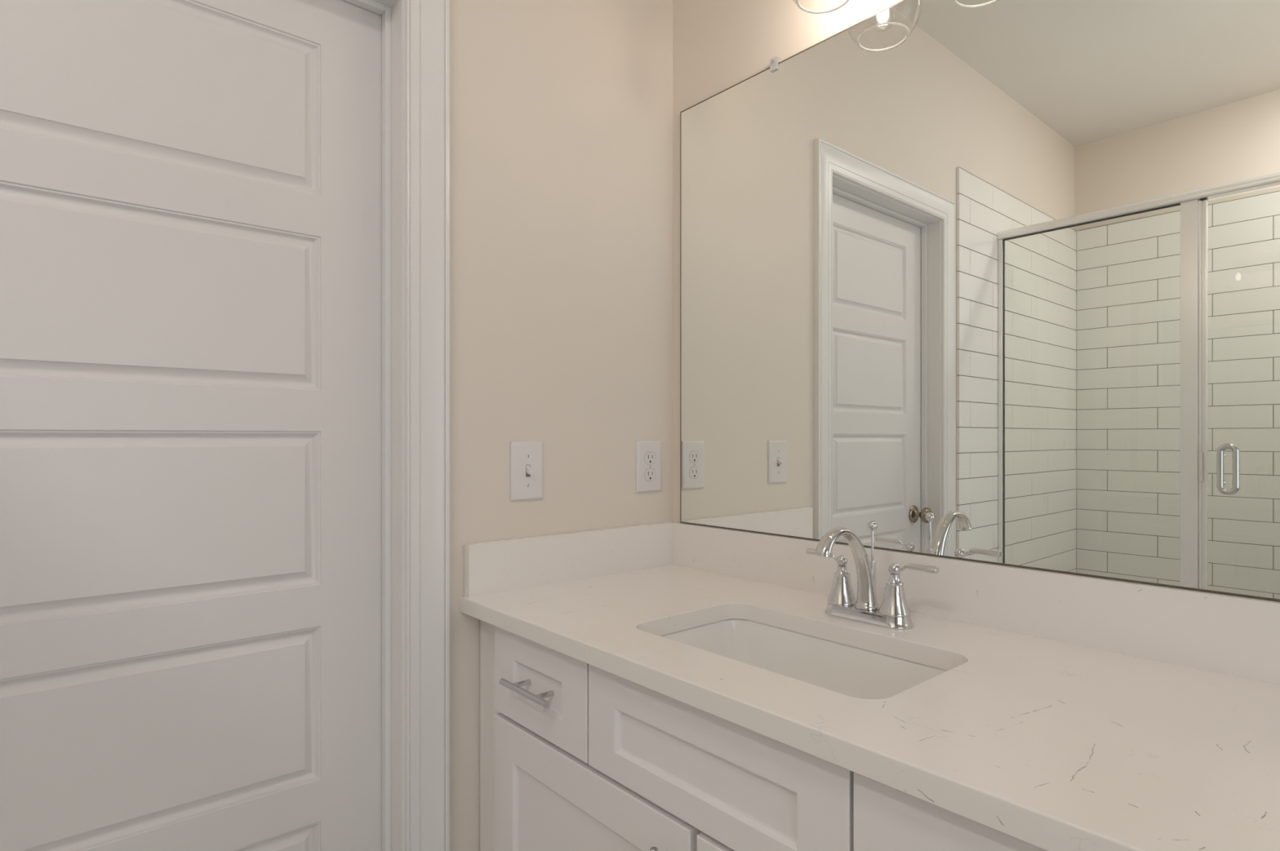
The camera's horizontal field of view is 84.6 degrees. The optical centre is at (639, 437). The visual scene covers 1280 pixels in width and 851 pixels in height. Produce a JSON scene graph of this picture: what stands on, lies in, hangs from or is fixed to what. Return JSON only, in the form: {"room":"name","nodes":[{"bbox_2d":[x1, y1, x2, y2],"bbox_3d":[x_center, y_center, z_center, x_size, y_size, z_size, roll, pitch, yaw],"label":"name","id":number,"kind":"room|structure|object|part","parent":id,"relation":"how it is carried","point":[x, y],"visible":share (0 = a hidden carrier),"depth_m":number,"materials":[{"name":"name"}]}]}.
{"room":"bathroom","nodes":[
{"label":"bathroom","id":0,"kind":"room"},
{"bbox_2d":[449,0,672,850],"bbox_3d":[-1.022,-0.137,0.854,2.815,2.673,0.116,0,0,-41],"label":"wall","id":1,"kind":"structure","parent":0,"point":[561,111],"depth_m":1.49,"materials":[{"name":"beige paint"}]},
{"bbox_2d":[0,0,382,850],"bbox_3d":[-0.739,0.193,1.094,0.702,1.997,0.103,0,0,-41],"label":"door","id":2,"kind":"structure","parent":1,"relation":"in","point":[191,190],"depth_m":1.13,"materials":[{"name":"white paint"}]},
{"bbox_2d":[343,0,449,850],"bbox_3d":[-0.735,0.152,1.090,0.882,2.095,0.134,0,0,-41],"label":"door frame","id":3,"kind":"structure","parent":1,"relation":"attached to","point":[427,22],"depth_m":1.31,"materials":[{"name":"white paint"}]},
{"bbox_2d":[510,441,542,501],"bbox_3d":[-0.228,0.069,1.449,0.078,0.121,0.021,0,0,-41],"label":"light switch","id":4,"kind":"object","parent":1,"relation":"attached to","point":[526,457],"visible":1,"depth_m":1.45,"materials":[{"name":"white plastic"}]},
{"bbox_2d":[635,440,661,493],"bbox_3d":[0.023,0.069,1.675,0.078,0.121,0.007,0,0,-41],"label":"wall outlet","id":5,"kind":"object","parent":1,"relation":"attached to","point":[648,453],"visible":1,"depth_m":1.67,"materials":[{"name":"white plastic"}]},
{"bbox_2d":[644,468,655,480],"bbox_3d":[0.024,0.089,1.673,0.034,0.028,0.002,0,0,-41],"label":"receptacle","id":6,"kind":"object","parent":5,"relation":"attached to","point":[650,473],"depth_m":1.67,"materials":[{"name":"grey plastic"}]},
{"bbox_2d":[644,452,655,464],"bbox_3d":[0.024,0.049,1.673,0.034,0.028,0.002,0,0,-41],"label":"receptacle","id":7,"kind":"object","parent":5,"relation":"attached to","point":[650,457],"depth_m":1.67,"materials":[{"name":"grey plastic"}]},
{"bbox_2d":[672,0,902,522],"bbox_3d":[0.959,-0.137,0.803,0.116,2.673,2.782,0,0,-41],"label":"wall","id":8,"kind":"structure","parent":0,"point":[718,45],"depth_m":1.61,"materials":[{"name":"beige paint"}]},
{"bbox_2d":[792,0,849,13],"bbox_3d":[0.474,-0.876,1.138,0.178,0.157,0.536,0,0,-41],"label":"vanity light","id":9,"kind":"object","parent":8,"relation":"attached to","point":[846,2],"visible":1,"depth_m":1.31,"materials":[{"name":"clear glass"}]},
{"bbox_2d":[672,522,1279,684],"bbox_3d":[0.477,0.257,1.256,0.019,0.101,1.194,0,0,-41],"label":"backsplash","id":10,"kind":"structure","parent":8,"relation":"attached to","point":[1237,636],"depth_m":1.07,"materials":[{"name":"white stone"}]},
{"bbox_2d":[680,0,1279,601],"bbox_3d":[0.474,-0.290,1.269,0.005,0.993,1.148,0,0,-41],"label":"wall mirror","id":11,"kind":"object","parent":8,"relation":"attached to","point":[993,282],"visible":1,"depth_m":1.14,"materials":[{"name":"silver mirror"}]},
{"bbox_2d":[769,56,779,71],"bbox_3d":[0.284,-0.787,1.485,0.012,0.027,0.020,0,0,-41],"label":"mirror clip","id":12,"kind":"object","parent":11,"relation":"attached to","point":[774,62],"visible":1,"depth_m":1.48,"materials":[{"name":"white plastic"}]},
{"bbox_3d":[-0.150,1.224,-0.155,3.047,0.050,2.782,0,0,-41],"label":"floor","id":13,"kind":"structure","parent":0,"visible":0},
{"bbox_2d":[480,620,1046,850],"bbox_3d":[0.249,0.769,1.087,0.583,0.862,1.188,0,0,-41],"label":"vanity cabinet","id":14,"kind":"object","parent":13,"relation":"on","point":[575,755],"visible":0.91,"depth_m":0.98,"materials":[{"name":"white paint"}]},
{"bbox_3d":[-0.184,0.426,1.185,0.040,0.011,0.140,0,0,-41],"label":"bar pull","id":15,"kind":"part","parent":14,"relation":"part of","materials":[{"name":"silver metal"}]},
{"bbox_3d":[-0.169,0.424,1.200,0.020,0.160,0.287,0,0,-41],"label":"drawer","id":16,"kind":"part","parent":14,"relation":"part of","materials":[{"name":"white paint"}]},
{"bbox_3d":[-0.095,0.800,1.115,0.020,0.574,0.511,0,0,-41],"label":"cabinet door","id":17,"kind":"part","parent":14,"relation":"part of","materials":[{"name":"white paint"}]},
{"bbox_3d":[0.029,0.607,0.927,0.039,0.140,0.011,0,0,-41],"label":"bar pull","id":18,"kind":"part","parent":14,"relation":"part of","materials":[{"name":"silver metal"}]},
{"bbox_3d":[0.248,0.800,0.718,0.020,0.574,0.515,0,0,-41],"label":"cabinet door","id":19,"kind":"part","parent":14,"relation":"part of","materials":[{"name":"white paint"}]},
{"bbox_2d":[459,521,1279,850],"bbox_3d":[0.263,0.272,1.084,0.567,0.130,1.214,0,0,-41],"label":"countertop","id":20,"kind":"structure","parent":14,"relation":"on","point":[1068,712],"depth_m":0.90,"materials":[{"name":"white stone"}]},
{"bbox_2d":[659,618,946,699],"bbox_3d":[0.226,0.409,1.067,0.308,0.143,0.489,0,0,-41],"label":"sink","id":21,"kind":"object","parent":20,"relation":"in","point":[842,668],"visible":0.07,"depth_m":1.19,"materials":[{"name":"white ceramic"}]},
{"bbox_2d":[805,520,939,630],"bbox_3d":[0.383,0.225,1.177,0.193,0.165,0.194,0,0,9],"label":"faucet","id":22,"kind":"object","parent":20,"relation":"on","point":[894,612],"visible":1,"depth_m":1.17,"materials":[{"name":"silver metal"}]},
{"bbox_3d":[0.328,0.211,1.257,0.014,0.018,0.068,0,0,-41],"label":"lever","id":23,"kind":"part","parent":22,"relation":"part of","materials":[{"name":"silver metal"}]},
{"bbox_3d":[0.353,0.247,1.228,0.050,0.083,0.050,0,0,-41],"label":"handle","id":24,"kind":"part","parent":22,"relation":"part of","materials":[{"name":"silver metal"}]},
{"bbox_3d":[0.340,0.217,1.152,0.158,0.143,0.041,0,0,-41],"label":"spout","id":25,"kind":"part","parent":22,"relation":"part of","materials":[{"name":"silver metal"}]},
{"bbox_3d":[0.385,0.298,1.191,0.058,0.019,0.157,0,0,-41],"label":"plate","id":26,"kind":"part","parent":22,"relation":"part of","materials":[{"name":"silver metal"}]},
{"bbox_3d":[0.397,0.184,1.201,0.004,0.054,0.004,0,0,-41],"label":"lift rod","id":27,"kind":"part","parent":22,"relation":"part of","materials":[{"name":"silver metal"}]},
{"bbox_3d":[0.397,0.151,1.201,0.016,0.017,0.016,0,0,-41],"label":"rod knob","id":28,"kind":"part","parent":22,"relation":"part of","materials":[{"name":"silver metal"}]},
{"bbox_3d":[0.417,0.247,1.153,0.050,0.083,0.050,0,0,-41],"label":"handle","id":29,"kind":"part","parent":22,"relation":"part of","materials":[{"name":"silver metal"}]},
{"bbox_3d":[0.443,0.211,1.124,0.014,0.018,0.068,0,0,-41],"label":"lever","id":30,"kind":"part","parent":22,"relation":"part of","materials":[{"name":"silver metal"}]},
{"bbox_3d":[0.323,0.424,0.631,0.020,0.160,0.287,0,0,-41],"label":"drawer","id":31,"kind":"part","parent":14,"relation":"part of","materials":[{"name":"white paint"}]}
]}

